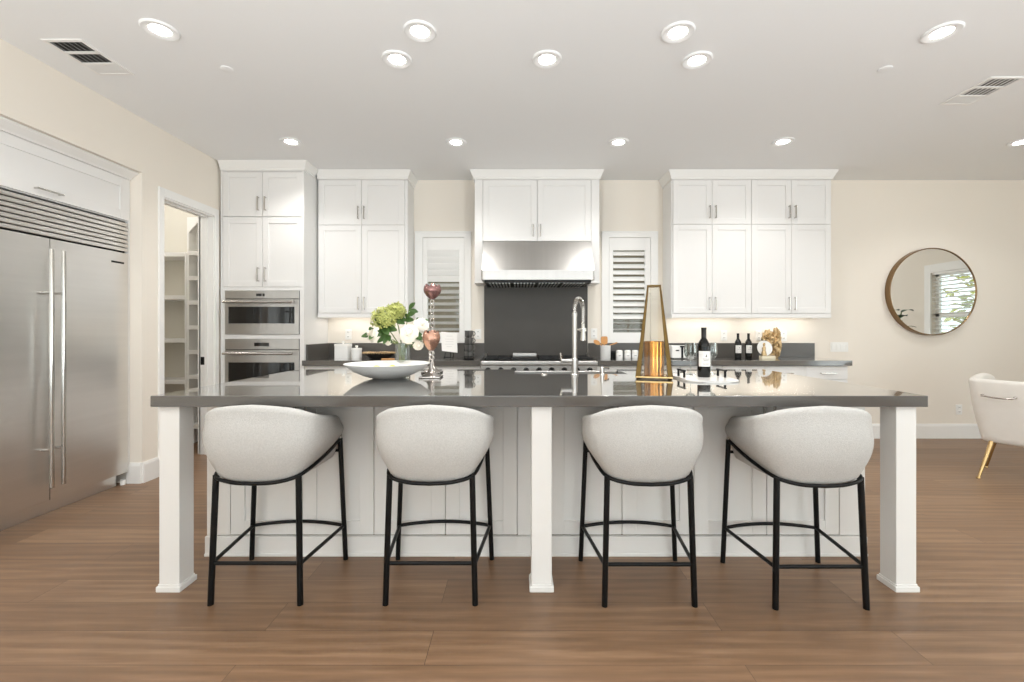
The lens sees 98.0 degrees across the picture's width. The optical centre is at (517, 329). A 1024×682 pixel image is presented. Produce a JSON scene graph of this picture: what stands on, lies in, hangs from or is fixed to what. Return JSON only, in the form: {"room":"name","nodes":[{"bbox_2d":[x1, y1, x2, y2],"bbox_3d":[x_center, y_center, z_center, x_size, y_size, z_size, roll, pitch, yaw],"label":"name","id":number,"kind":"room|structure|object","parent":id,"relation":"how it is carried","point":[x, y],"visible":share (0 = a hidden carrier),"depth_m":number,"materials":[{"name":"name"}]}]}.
{"room":"kitchen","nodes":[
{"label":"kitchen","id":0,"kind":"room"},
{"bbox_2d":[0,38,220,482],"bbox_3d":[-3.585,-0.240,0.570,1.030,2.980,9.140,0,0,0],"label":"wall","id":1,"kind":"structure","parent":0,"point":[35,95],"depth_m":3.63,"materials":[{"name":"white paint"}]},
{"bbox_2d":[0,116,138,462],"bbox_3d":[-3.473,-0.101,2.953,0.755,2.361,1.357,0,0,0],"label":"upper cabinet","id":2,"kind":"object","parent":1,"relation":"attached to","point":[33,163],"visible":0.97,"depth_m":3.10,"materials":[{"name":"white paint"}]},
{"bbox_2d":[126,457,158,483],"bbox_3d":[-3.119,1.166,3.704,0.131,0.168,0.170,0,0,0],"label":"baseboard","id":3,"kind":"structure","parent":1,"relation":"attached to","point":[138,472],"depth_m":3.63,"materials":[{"name":"white paint"}]},
{"bbox_2d":[158,186,218,457],"bbox_3d":[-3.136,0.013,4.167,0.168,2.475,0.756,0,0,0],"label":"door frame","id":4,"kind":"structure","parent":1,"relation":"in","point":[208,217],"depth_m":4.47,"materials":[{"name":"white paint"}]},
{"bbox_2d":[164,204,197,392],"bbox_3d":[-4.195,-0.240,4.452,2.010,2.980,1.635,0,0,0],"label":"wall","id":5,"kind":"structure","parent":0,"point":[175,220],"depth_m":5.14,"materials":[{"name":"beige paint"}]},
{"bbox_2d":[0,0,1023,179],"bbox_3d":[0.775,-1.790,0.595,11.950,0.120,9.490,0,0,0],"label":"ceiling","id":6,"kind":"structure","parent":0,"point":[314,73],"depth_m":3.05,"materials":[{"name":"white paint"}]},
{"bbox_2d":[41,39,134,74],"bbox_3d":[-2.714,-1.726,2.827,0.244,0.008,0.370,0,0,0],"label":"ceiling vent","id":7,"kind":"object","parent":6,"relation":"in","point":[78,50],"visible":1,"depth_m":2.81,"materials":[{"name":"white metal"}]},
{"bbox_2d":[138,18,180,41],"bbox_3d":[-2.061,-1.724,2.562,0.190,0.013,0.190,0,0,0],"label":"recessed light","id":8,"kind":"object","parent":6,"relation":"in","point":[161,30],"visible":1,"depth_m":2.56,"materials":[{"name":"white paint"}]},
{"bbox_2d":[220,65,233,72],"bbox_3d":[-1.929,-1.726,2.950,0.080,0.008,0.080,0,0,0],"label":"sprinkler cover","id":9,"kind":"object","parent":6,"relation":"attached to","point":[227,69],"visible":1,"depth_m":2.94,"materials":[{"name":"white paint"}]},
{"bbox_2d":[279,137,301,146],"bbox_3d":[-2.083,-1.724,4.084,0.190,0.013,0.190,0,0,0],"label":"recessed light","id":10,"kind":"object","parent":6,"relation":"in","point":[288,141],"visible":1,"depth_m":4.07,"materials":[{"name":"white plastic"}]},
{"bbox_2d":[381,50,411,68],"bbox_3d":[-0.772,-1.724,2.841,0.190,0.013,0.190,0,0,0],"label":"recessed light","id":11,"kind":"object","parent":6,"relation":"in","point":[397,59],"visible":1,"depth_m":2.83,"materials":[{"name":"white"}]},
{"bbox_2d":[403,20,436,42],"bbox_3d":[-0.567,-1.724,2.575,0.190,0.013,0.190,0,0,0],"label":"recessed light","id":12,"kind":"object","parent":6,"relation":"in","point":[420,31],"visible":1,"depth_m":2.56,"materials":[{"name":"white"}]},
{"bbox_2d":[446,138,465,146],"bbox_3d":[-0.571,-1.724,4.095,0.190,0.013,0.190,0,0,0],"label":"recessed light","id":13,"kind":"object","parent":6,"relation":"in","point":[454,142],"visible":1,"depth_m":4.09,"materials":[{"name":"white plastic"}]},
{"bbox_2d":[532,50,561,68],"bbox_3d":[0.185,-1.724,2.841,0.190,0.013,0.190,0,0,0],"label":"recessed light","id":14,"kind":"object","parent":6,"relation":"in","point":[544,59],"visible":1,"depth_m":2.83,"materials":[{"name":"white"}]},
{"bbox_2d":[608,138,628,146],"bbox_3d":[0.925,-1.724,4.095,0.190,0.013,0.190,0,0,0],"label":"recessed light","id":15,"kind":"object","parent":6,"relation":"in","point":[616,142],"visible":1,"depth_m":4.09,"materials":[{"name":"white plastic"}]},
{"bbox_2d":[661,21,695,43],"bbox_3d":[0.929,-1.724,2.583,0.190,0.013,0.190,0,0,0],"label":"recessed light","id":16,"kind":"object","parent":6,"relation":"in","point":[679,31],"visible":1,"depth_m":2.57,"materials":[{"name":"white"}]},
{"bbox_2d":[681,51,712,69],"bbox_3d":[1.147,-1.724,2.851,0.190,0.013,0.190,0,0,0],"label":"recessed light","id":17,"kind":"object","parent":6,"relation":"in","point":[699,59],"visible":1,"depth_m":2.84,"materials":[{"name":"white"}]},
{"bbox_2d":[771,137,794,146],"bbox_3d":[2.432,-1.724,4.084,0.190,0.013,0.190,0,0,0],"label":"recessed light","id":18,"kind":"object","parent":6,"relation":"in","point":[784,141],"visible":1,"depth_m":4.07,"materials":[{"name":"white plastic"}]},
{"bbox_2d":[877,65,892,72],"bbox_3d":[2.433,-1.726,2.950,0.080,0.008,0.080,0,0,0],"label":"sprinkler cover","id":19,"kind":"object","parent":6,"relation":"attached to","point":[884,69],"visible":1,"depth_m":2.94,"materials":[{"name":"white paint"}]},
{"bbox_2d":[920,21,964,43],"bbox_3d":[2.462,-1.724,2.583,0.190,0.013,0.190,0,0,0],"label":"recessed light","id":20,"kind":"object","parent":6,"relation":"in","point":[944,31],"visible":1,"depth_m":2.58,"materials":[{"name":"white"}]},
{"bbox_2d":[939,77,1023,104],"bbox_3d":[3.346,-1.726,3.224,0.243,0.008,0.376,0,0,0],"label":"ceiling vent","id":21,"kind":"object","parent":6,"relation":"in","point":[989,86],"visible":1,"depth_m":3.21,"materials":[{"name":"white metal"}]},
{"bbox_2d":[1006,139,1023,146],"bbox_3d":[4.629,-1.724,4.095,0.190,0.013,0.190,0,0,0],"label":"recessed light","id":22,"kind":"object","parent":6,"relation":"in","point":[1020,142],"visible":1,"depth_m":4.12,"materials":[{"name":"white plastic"}]},
{"bbox_2d":[0,439,1023,681],"bbox_3d":[0.775,1.300,0.595,11.950,0.100,9.490,0,0,0],"label":"floor","id":23,"kind":"structure","parent":0,"point":[80,601],"depth_m":2.00,"materials":[{"name":"brown wood"}]},
{"bbox_2d":[0,188,127,530],"bbox_3d":[-3.475,0.188,2.994,0.770,2.125,1.243,0,0,0],"label":"refrigerator","id":24,"kind":"object","parent":23,"relation":"on","point":[64,269],"visible":1,"depth_m":3.05,"materials":[{"name":"silver metal"}]},
{"bbox_2d":[164,252,186,389],"bbox_3d":[-4.181,0.200,4.994,1.138,2.100,0.291,0,0,0],"label":"pantry shelving","id":25,"kind":"object","parent":23,"relation":"on","point":[168,256],"visible":0.12,"depth_m":4.85,"materials":[{"name":"white paint"}]},
{"bbox_2d":[156,407,196,591],"bbox_3d":[-1.667,0.807,2.175,0.116,0.886,0.116,0,0,0],"label":"support post","id":26,"kind":"object","parent":23,"relation":"on","point":[176,424],"visible":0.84,"depth_m":2.13,"materials":[{"name":"white paint"}]},
{"bbox_2d":[187,217,197,442],"bbox_3d":[-3.464,0.010,4.994,0.288,2.480,0.291,0,0,0],"label":"pantry shelving","id":27,"kind":"object","parent":23,"relation":"on","point":[192,222],"visible":0.13,"depth_m":4.89,"materials":[{"name":"white paint"}]},
{"bbox_2d":[218,160,327,382],"bbox_3d":[-2.598,-0.239,4.827,0.900,2.978,0.624,0,0,0],"label":"tall cabinet","id":28,"kind":"object","parent":23,"relation":"on","point":[269,208],"visible":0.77,"depth_m":4.57,"materials":[{"name":"white paint"}]},
{"bbox_2d":[222,291,299,333],"bbox_3d":[-2.619,-0.179,4.693,0.760,0.449,0.415,0,0,0],"label":"oven","id":29,"kind":"object","parent":28,"relation":"in","point":[246,312],"visible":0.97,"depth_m":4.55,"materials":[{"name":"silver metal"}]},
{"bbox_2d":[222,339,299,381],"bbox_3d":[-2.619,0.353,4.693,0.760,0.522,0.415,0,0,0],"label":"oven","id":30,"kind":"object","parent":28,"relation":"in","point":[244,358],"visible":0.59,"depth_m":4.55,"materials":[{"name":"silver metal"}]},
{"bbox_2d":[203,405,347,605],"bbox_3d":[-1.195,0.793,2.211,0.569,0.915,0.514,0,0,0],"label":"bar stool","id":31,"kind":"object","parent":23,"relation":"on","point":[254,446],"visible":1,"depth_m":2.01,"materials":[{"name":"fabric"}]},
{"bbox_2d":[305,366,347,368],"bbox_3d":[-1.963,0.806,4.833,0.450,0.887,0.612,0,0,0],"label":"base cabinet","id":32,"kind":"object","parent":23,"relation":"on","point":[306,367],"visible":0.02,"depth_m":4.56,"materials":[{"name":"white paint"}]},
{"bbox_2d":[376,405,493,605],"bbox_3d":[-0.399,0.793,2.211,0.569,0.915,0.514,0,0,0],"label":"bar stool","id":33,"kind":"object","parent":23,"relation":"on","point":[421,445],"visible":1,"depth_m":2.00,"materials":[{"name":"fabric"}]},
{"bbox_2d":[437,365,480,368],"bbox_3d":[-0.610,0.806,4.833,0.450,0.887,0.612,0,0,0],"label":"base cabinet","id":34,"kind":"object","parent":23,"relation":"on","point":[438,367],"visible":0.05,"depth_m":4.56,"materials":[{"name":"white paint"}]},
{"bbox_2d":[204,407,864,556],"bbox_3d":[0.100,0.807,2.953,3.662,0.886,1.034,0,0,0],"label":"base cabinet","id":35,"kind":"object","parent":23,"relation":"on","point":[750,497],"visible":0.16,"depth_m":2.47,"materials":[{"name":"white paint"}]},
{"bbox_2d":[150,369,927,406],"bbox_3d":[0.100,0.337,2.797,3.664,0.053,1.405,0,0,0],"label":"countertop","id":36,"kind":"structure","parent":35,"relation":"on","point":[300,387],"depth_m":2.28,"materials":[{"name":"grey stone"}]},
{"bbox_2d":[343,360,429,379],"bbox_3d":[-0.837,0.261,2.860,0.538,0.098,0.538,0,0,0],"label":"fruit bowl","id":37,"kind":"object","parent":36,"relation":"on","point":[402,368],"visible":0.99,"depth_m":2.72,"materials":[{"name":"white ceramic"}]},
{"bbox_2d":[419,330,442,378],"bbox_3d":[-0.566,0.154,2.900,0.136,0.311,0.136,0,0,0],"label":"candle holder","id":38,"kind":"object","parent":36,"relation":"on","point":[431,339],"visible":1,"depth_m":2.86,"materials":[{"name":"silver metal"}]},
{"bbox_2d":[422,330,439,350],"bbox_3d":[-0.564,0.067,2.900,0.116,0.136,0.116,0,0,0],"label":"cup","id":39,"kind":"object","parent":38,"relation":"on","point":[431,339],"depth_m":2.86,"materials":[{"name":"orange metal"}]},
{"bbox_2d":[421,283,442,373],"bbox_3d":[-0.620,-0.012,3.220,0.136,0.644,0.136,0,0,0],"label":"candle holder","id":40,"kind":"object","parent":36,"relation":"on","point":[432,291],"visible":0.66,"depth_m":3.19,"materials":[{"name":"silver metal"}]},
{"bbox_2d":[423,283,440,298],"bbox_3d":[-0.618,-0.277,3.220,0.128,0.114,0.128,0,0,0],"label":"cup","id":41,"kind":"object","parent":40,"relation":"on","point":[432,291],"depth_m":3.18,"materials":[{"name":"metal"}]},
{"bbox_2d":[515,371,616,373],"bbox_3d":[0.373,0.465,3.316,0.827,0.290,0.396,0,0,0],"label":"sink","id":42,"kind":"object","parent":36,"relation":"in","point":[516,372],"visible":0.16,"depth_m":3.48,"materials":[{"name":"silver metal"}]},
{"bbox_2d":[559,296,586,375],"bbox_3d":[0.411,0.037,3.105,0.104,0.545,0.277,0,0,43],"label":"faucet","id":43,"kind":"object","parent":36,"relation":"on","point":[574,360],"visible":1,"depth_m":3.03,"materials":[{"name":"silver metal"}]},
{"bbox_2d":[635,285,672,379],"bbox_3d":[0.880,0.011,2.880,0.226,0.598,0.226,0,0,17],"label":"lantern","id":44,"kind":"object","parent":36,"relation":"on","point":[653,350],"visible":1,"depth_m":2.82,"materials":[{"name":"gold metal"}]},
{"bbox_2d":[673,368,738,382],"bbox_3d":[1.170,0.280,2.840,0.316,0.060,0.470,0,0,0],"label":"serving tray","id":45,"kind":"object","parent":36,"relation":"on","point":[713,378],"visible":0.88,"depth_m":2.74,"materials":[{"name":"white stone"}]},
{"bbox_2d":[697,328,709,376],"bbox_3d":[1.182,0.141,2.830,0.077,0.314,0.078,0,0,0],"label":"wine bottle","id":46,"kind":"object","parent":45,"relation":"on","point":[703,347],"visible":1,"depth_m":2.80,"materials":[{"name":"black glass"}]},
{"bbox_3d":[-0.818,0.202,3.160,0.106,0.216,0.106,0,0,0],"label":"glass vase","id":47,"kind":"object","parent":36,"relation":"on","visible":0},
{"bbox_2d":[361,326,400,359],"bbox_3d":[-0.954,0.131,3.102,0.263,0.320,0.121,0,0,-44],"label":"peony","id":48,"kind":"object","parent":47,"relation":"in","point":[371,334],"visible":0.99,"depth_m":3.03,"materials":[{"name":"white plant"}]},
{"bbox_2d":[370,306,401,357],"bbox_3d":[-0.931,0.062,3.117,0.210,0.458,0.187,0,0,14],"label":"hydrangea","id":49,"kind":"object","parent":47,"relation":"in","point":[384,320],"visible":0.99,"depth_m":3.08,"materials":[{"name":"green plant"}]},
{"bbox_2d":[377,333,403,358],"bbox_3d":[-0.874,0.153,3.090,0.196,0.277,0.079,0,0,-27],"label":"leaf sprig","id":50,"kind":"object","parent":47,"relation":"in","point":[384,337],"visible":0.89,"depth_m":3.08,"materials":[{"name":"green plant"}]},
{"bbox_2d":[386,301,406,359],"bbox_3d":[-0.879,0.041,3.214,0.160,0.500,0.174,0,0,0],"label":"hydrangea","id":51,"kind":"object","parent":47,"relation":"in","point":[398,308],"visible":0.68,"depth_m":3.18,"materials":[{"name":"green plant"}]},
{"bbox_2d":[397,302,417,351],"bbox_3d":[-0.792,0.046,3.169,0.151,0.488,0.078,0,0,-24],"label":"leaf sprig","id":52,"kind":"object","parent":47,"relation":"in","point":[411,312],"visible":0.89,"depth_m":3.18,"materials":[{"name":"green plant"}]},
{"bbox_2d":[399,325,421,359],"bbox_3d":[-0.753,0.126,3.083,0.183,0.328,0.116,0,0,28],"label":"peony","id":53,"kind":"object","parent":47,"relation":"in","point":[409,334],"visible":0.99,"depth_m":3.06,"materials":[{"name":"white plant"}]},
{"bbox_2d":[403,340,423,357],"bbox_3d":[-0.754,0.178,3.114,0.211,0.226,0.070,0,0,23],"label":"peony","id":54,"kind":"object","parent":47,"relation":"in","point":[417,345],"visible":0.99,"depth_m":3.08,"materials":[{"name":"white plant"}]},
{"bbox_2d":[401,317,428,359],"bbox_3d":[-0.737,0.101,3.135,0.221,0.380,0.099,0,0,0],"label":"peony","id":55,"kind":"object","parent":47,"relation":"in","point":[421,324],"visible":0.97,"depth_m":3.11,"materials":[{"name":"white plant"}]},
{"bbox_2d":[480,352,597,373],"bbox_3d":[0.212,0.751,4.778,1.181,0.998,0.664,0,0,0],"label":"gas range","id":56,"kind":"object","parent":23,"relation":"on","point":[520,361],"visible":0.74,"depth_m":4.50,"materials":[{"name":"silver metal"}]},
{"bbox_2d":[482,357,594,360],"bbox_3d":[0.212,0.320,4.810,1.157,0.016,0.540,0,0,0],"label":"cooktop","id":57,"kind":"object","parent":56,"relation":"in","point":[486,358],"depth_m":4.57,"materials":[{"name":"black"}]},
{"bbox_2d":[529,407,553,591],"bbox_3d":[0.113,0.807,2.175,0.116,0.886,0.116,0,0,0],"label":"support post","id":58,"kind":"object","parent":23,"relation":"on","point":[540,577],"visible":0.86,"depth_m":2.13,"materials":[{"name":"white paint"}]},
{"bbox_2d":[597,366,636,370],"bbox_3d":[1.023,0.806,4.833,0.428,0.887,0.612,0,0,0],"label":"base cabinet","id":59,"kind":"object","parent":23,"relation":"on","point":[611,368],"visible":0.02,"depth_m":4.56,"materials":[{"name":"white paint"}]},
{"bbox_2d":[578,405,703,607],"bbox_3d":[0.596,0.793,2.201,0.569,0.915,0.514,0,0,0],"label":"bar stool","id":60,"kind":"object","parent":23,"relation":"on","point":[646,445],"visible":1,"depth_m":1.99,"materials":[{"name":"fabric"}]},
{"bbox_2d":[680,366,721,368],"bbox_3d":[1.880,0.806,4.833,0.428,0.887,0.612,0,0,0],"label":"base cabinet","id":61,"kind":"object","parent":23,"relation":"on","point":[681,367],"visible":0.03,"depth_m":4.56,"materials":[{"name":"white paint"}]},
{"bbox_2d":[722,366,763,368],"bbox_3d":[2.309,0.806,4.833,0.428,0.887,0.612,0,0,0],"label":"base cabinet","id":62,"kind":"object","parent":23,"relation":"on","point":[723,367],"visible":0.03,"depth_m":4.56,"materials":[{"name":"white paint"}]},
{"bbox_2d":[588,343,851,365],"bbox_3d":[2.112,0.257,4.824,2.606,0.213,0.629,0,0,0],"label":"countertop","id":63,"kind":"structure","parent":62,"relation":"on","point":[792,354],"depth_m":5.02,"materials":[{"name":"grey stone"}]},
{"bbox_2d":[600,345,610,358],"bbox_3d":[0.939,0.237,4.780,0.116,0.145,0.116,0,0,0],"label":"utensil crock","id":64,"kind":"object","parent":63,"relation":"on","point":[605,351],"visible":0.94,"depth_m":4.73,"materials":[{"name":"white ceramic"}]},
{"bbox_2d":[616,350,622,358],"bbox_3d":[1.085,0.262,4.760,0.068,0.096,0.069,0,0,0],"label":"spice jar","id":65,"kind":"object","parent":63,"relation":"on","point":[619,353],"visible":0.97,"depth_m":4.73,"materials":[{"name":"white ceramic"}]},
{"bbox_2d":[624,350,630,358],"bbox_3d":[1.172,0.262,4.760,0.068,0.096,0.069,0,0,0],"label":"spice jar","id":66,"kind":"object","parent":63,"relation":"on","point":[627,353],"visible":0.94,"depth_m":4.73,"materials":[{"name":"white ceramic"}]},
{"bbox_2d":[669,344,686,358],"bbox_3d":[1.723,0.234,4.817,0.162,0.153,0.185,0,0,0],"label":"toaster","id":67,"kind":"object","parent":63,"relation":"on","point":[676,350],"visible":0.82,"depth_m":4.75,"materials":[{"name":"white plastic"}]},
{"bbox_2d":[735,333,740,357],"bbox_3d":[2.408,0.173,4.870,0.067,0.273,0.068,0,0,0],"label":"wine bottle","id":68,"kind":"object","parent":63,"relation":"on","point":[737,342],"visible":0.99,"depth_m":4.84,"materials":[{"name":"black glass"}]},
{"bbox_2d":[745,333,751,357],"bbox_3d":[2.523,0.173,4.870,0.067,0.273,0.068,0,0,0],"label":"wine bottle","id":69,"kind":"object","parent":63,"relation":"on","point":[748,343],"visible":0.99,"depth_m":4.85,"materials":[{"name":"black glass"}]},
{"bbox_2d":[757,341,774,358],"bbox_3d":[2.658,0.212,4.776,0.165,0.196,0.082,0,0,0],"label":"plate","id":70,"kind":"object","parent":63,"relation":"on","point":[768,345],"visible":0.81,"depth_m":4.79,"materials":[{"name":"white ceramic"}]},
{"bbox_2d":[761,327,781,357],"bbox_3d":[2.812,0.138,4.941,0.206,0.344,0.135,0,0,18],"label":"sculpture","id":71,"kind":"object","parent":63,"relation":"on","point":[774,338],"visible":0.75,"depth_m":4.90,"materials":[{"name":"metal"}]},
{"bbox_2d":[764,366,805,375],"bbox_3d":[2.737,0.806,4.833,0.428,0.887,0.612,0,0,0],"label":"base cabinet","id":72,"kind":"object","parent":23,"relation":"on","point":[797,370],"visible":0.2,"depth_m":4.56,"materials":[{"name":"white paint"}]},
{"bbox_2d":[720,406,873,610],"bbox_3d":[1.358,0.793,2.181,0.569,0.915,0.514,0,0,0],"label":"bar stool","id":73,"kind":"object","parent":23,"relation":"on","point":[815,447],"visible":1,"depth_m":1.98,"materials":[{"name":"fabric"}]},
{"bbox_2d":[806,366,847,382],"bbox_3d":[3.166,0.806,4.833,0.428,0.887,0.612,0,0,0],"label":"base cabinet","id":74,"kind":"object","parent":23,"relation":"on","point":[834,373],"visible":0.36,"depth_m":4.56,"materials":[{"name":"white paint"}]},
{"bbox_2d":[877,407,919,591],"bbox_3d":[1.856,0.807,2.175,0.116,0.886,0.116,0,0,0],"label":"support post","id":75,"kind":"object","parent":23,"relation":"on","point":[897,424],"visible":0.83,"depth_m":2.13,"materials":[{"name":"white paint"}]},
{"bbox_2d":[968,373,1023,478],"bbox_3d":[4.217,0.815,3.713,0.607,0.869,0.573,0,0,-30],"label":"dining chair","id":76,"kind":"object","parent":23,"relation":"on","point":[998,405],"visible":1,"depth_m":3.70,"materials":[{"name":"beige fabric"}]},
{"bbox_3d":[-1.512,0.806,4.833,0.450,0.887,0.612,0,0,0],"label":"base cabinet","id":77,"kind":"object","parent":23,"relation":"on","visible":0},
{"bbox_2d":[302,343,484,365],"bbox_3d":[-1.289,0.257,4.824,1.806,0.213,0.629,0,0,0],"label":"countertop","id":78,"kind":"structure","parent":77,"relation":"on","point":[322,354],"depth_m":5.02,"materials":[{"name":"grey stone"}]},
{"bbox_2d":[334,341,351,358],"bbox_3d":[-1.909,0.215,4.860,0.148,0.189,0.148,0,0,0],"label":"canister","id":79,"kind":"object","parent":78,"relation":"on","point":[341,351],"visible":0.96,"depth_m":4.79,"materials":[{"name":"white ceramic"}]},
{"bbox_2d":[351,345,361,358],"bbox_3d":[-1.754,0.238,4.840,0.106,0.143,0.106,0,0,0],"label":"canister","id":80,"kind":"object","parent":78,"relation":"on","point":[356,353],"visible":1,"depth_m":4.79,"materials":[{"name":"white ceramic"}]},
{"bbox_2d":[362,351,396,358],"bbox_3d":[-1.491,0.272,4.800,0.368,0.077,0.233,0,0,0],"label":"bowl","id":81,"kind":"object","parent":78,"relation":"on","point":[372,355],"visible":0.94,"depth_m":4.73,"materials":[{"name":"black wood"}]},
{"bbox_2d":[441,332,457,358],"bbox_3d":[-0.748,0.163,4.791,0.146,0.291,0.176,0,0,-36],"label":"card stand","id":82,"kind":"object","parent":78,"relation":"on","point":[448,340],"visible":1,"depth_m":4.77,"materials":[{"name":"white paper"}]},
{"bbox_2d":[463,334,473,358],"bbox_3d":[-0.522,0.160,4.720,0.115,0.299,0.116,0,0,0],"label":"mug rack","id":83,"kind":"object","parent":78,"relation":"on","point":[464,356],"visible":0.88,"depth_m":4.74,"materials":[{"name":"black metal"}]},
{"bbox_2d":[465,351,475,358],"bbox_3d":[-0.515,0.266,4.725,0.104,0.073,0.087,0,0,-35],"label":"mug","id":84,"kind":"object","parent":83,"relation":"on","point":[471,352],"visible":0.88,"depth_m":4.69,"materials":[{"name":"grey ceramic"}]},
{"bbox_2d":[465,345,475,351],"bbox_3d":[-0.515,0.191,4.725,0.104,0.073,0.087,0,0,-35],"label":"mug","id":85,"kind":"object","parent":84,"relation":"on","point":[468,348],"visible":0.97,"depth_m":4.69,"materials":[{"name":"grey ceramic"}]},
{"bbox_2d":[465,337,475,343],"bbox_3d":[-0.515,0.117,4.725,0.104,0.073,0.087,0,0,-35],"label":"mug","id":86,"kind":"object","parent":85,"relation":"on","point":[468,340],"visible":0.89,"depth_m":4.69,"materials":[{"name":"grey ceramic"}]},
{"bbox_2d":[328,180,1023,423],"bbox_3d":[1.765,-0.240,5.205,9.910,2.980,0.130,0,0,0],"label":"wall","id":87,"kind":"structure","parent":0,"point":[875,224],"depth_m":5.14,"materials":[{"name":"white paint"}]},
{"bbox_2d":[345,329,351,339],"bbox_3d":[-1.957,0.052,5.134,0.072,0.116,0.010,0,0,0],"label":"outlet","id":88,"kind":"object","parent":87,"relation":"attached to","point":[348,332],"visible":1,"depth_m":5.13,"materials":[{"name":"white plastic"}]},
{"bbox_2d":[316,169,417,317],"bbox_3d":[-1.667,-0.932,4.962,1.020,1.594,0.354,0,0,0],"label":"upper cabinet","id":89,"kind":"object","parent":87,"relation":"attached to","point":[366,216],"visible":0.94,"depth_m":4.84,"materials":[{"name":"white paint"}]},
{"bbox_2d":[414,231,470,342],"bbox_3d":[-0.865,-0.492,5.179,0.650,1.285,0.151,0,0,0],"label":"window","id":90,"kind":"structure","parent":87,"relation":"in","point":[440,256],"depth_m":5.12,"materials":[{"name":"white paint"}]},
{"bbox_2d":[475,329,480,338],"bbox_3d":[-0.460,0.046,5.134,0.072,0.116,0.010,0,0,0],"label":"outlet","id":91,"kind":"object","parent":87,"relation":"attached to","point":[477,331],"visible":1,"depth_m":5.13,"materials":[{"name":"white plastic"}]},
{"bbox_2d":[484,285,587,355],"bbox_3d":[0.206,-0.105,5.128,1.190,0.840,0.021,0,0,0],"label":"backsplash","id":92,"kind":"structure","parent":87,"relation":"attached to","point":[538,320],"depth_m":5.12,"materials":[{"name":"stone"}]},
{"bbox_2d":[470,169,603,285],"bbox_3d":[0.206,-1.118,4.962,1.442,1.222,0.354,0,0,0],"label":"upper cabinet","id":93,"kind":"object","parent":87,"relation":"attached to","point":[511,204],"visible":0.93,"depth_m":4.83,"materials":[{"name":"white paint"}]},
{"bbox_2d":[481,241,593,286],"bbox_3d":[0.203,-0.714,4.820,1.155,0.463,0.580,0,0,0],"label":"range hood","id":94,"kind":"object","parent":93,"relation":"attached to","point":[504,263],"visible":1,"depth_m":4.61,"materials":[{"name":"silver metal"}]},
{"bbox_2d":[591,328,596,338],"bbox_3d":[0.878,0.040,5.134,0.072,0.116,0.010,0,0,0],"label":"outlet","id":95,"kind":"object","parent":87,"relation":"attached to","point":[593,330],"visible":1,"depth_m":5.13,"materials":[{"name":"white plastic"}]},
{"bbox_2d":[601,231,657,342],"bbox_3d":[1.288,-0.492,5.178,0.649,1.285,0.154,0,0,0],"label":"window","id":96,"kind":"structure","parent":87,"relation":"in","point":[646,241],"depth_m":5.12,"materials":[{"name":"white paint"}]},
{"bbox_2d":[659,169,753,318],"bbox_3d":[2.080,-0.930,4.962,0.910,1.596,0.354,0,0,0],"label":"upper cabinet","id":97,"kind":"object","parent":87,"relation":"attached to","point":[707,212],"visible":1,"depth_m":4.84,"materials":[{"name":"white paint"}]},
{"bbox_2d":[721,330,726,340],"bbox_3d":[2.377,0.064,5.134,0.072,0.116,0.010,0,0,0],"label":"outlet","id":98,"kind":"object","parent":87,"relation":"attached to","point":[723,332],"visible":1,"depth_m":5.13,"materials":[{"name":"white plastic"}]},
{"bbox_2d":[756,330,761,340],"bbox_3d":[2.778,0.064,5.134,0.072,0.116,0.010,0,0,0],"label":"outlet","id":99,"kind":"object","parent":87,"relation":"attached to","point":[758,332],"visible":1,"depth_m":5.13,"materials":[{"name":"white plastic"}]},
{"bbox_2d":[739,169,838,318],"bbox_3d":[2.992,-0.930,4.962,0.913,1.596,0.354,0,0,0],"label":"upper cabinet","id":100,"kind":"object","parent":87,"relation":"attached to","point":[791,208],"visible":0.97,"depth_m":4.84,"materials":[{"name":"white paint"}]},
{"bbox_2d":[830,342,847,351],"bbox_3d":[3.699,0.196,5.134,0.196,0.104,0.011,0,0,0],"label":"switch plate","id":101,"kind":"object","parent":87,"relation":"attached to","point":[834,346],"visible":1,"depth_m":5.13,"materials":[{"name":"white plastic"}]},
{"bbox_2d":[872,424,981,438],"bbox_3d":[5.000,1.166,5.132,3.200,0.168,0.016,0,0,0],"label":"baseboard","id":102,"kind":"structure","parent":87,"relation":"attached to","point":[923,431],"depth_m":5.12,"materials":[{"name":"white paint"}]},
{"bbox_2d":[885,248,976,334],"bbox_3d":[4.736,-0.438,5.105,1.000,1.000,0.068,0,0,0],"label":"round mirror","id":103,"kind":"object","parent":87,"relation":"attached to","point":[929,291],"visible":1,"depth_m":5.08,"materials":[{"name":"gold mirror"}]},
{"bbox_2d":[956,405,961,414],"bbox_3d":[5.089,0.918,5.134,0.072,0.116,0.010,0,0,0],"label":"outlet","id":104,"kind":"object","parent":87,"relation":"attached to","point":[958,407],"visible":1,"depth_m":5.13,"materials":[{"name":"white plastic"}]},
{"label":"outside","id":105,"kind":"structure","parent":0,"visible":0},
{"bbox_3d":[3.000,1.450,7.195,18.000,0.100,3.610,0,0,0],"label":"ground","id":106,"kind":"structure","parent":105,"visible":0},
{"bbox_2d":[428,251,643,331],"bbox_3d":[1.020,-0.050,6.480,7.040,2.900,0.060,0,0,0],"label":"window shutters","id":107,"kind":"object","parent":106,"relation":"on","point":[617,323],"visible":0.02,"depth_m":6.45,"materials":[{"name":"white wood"}]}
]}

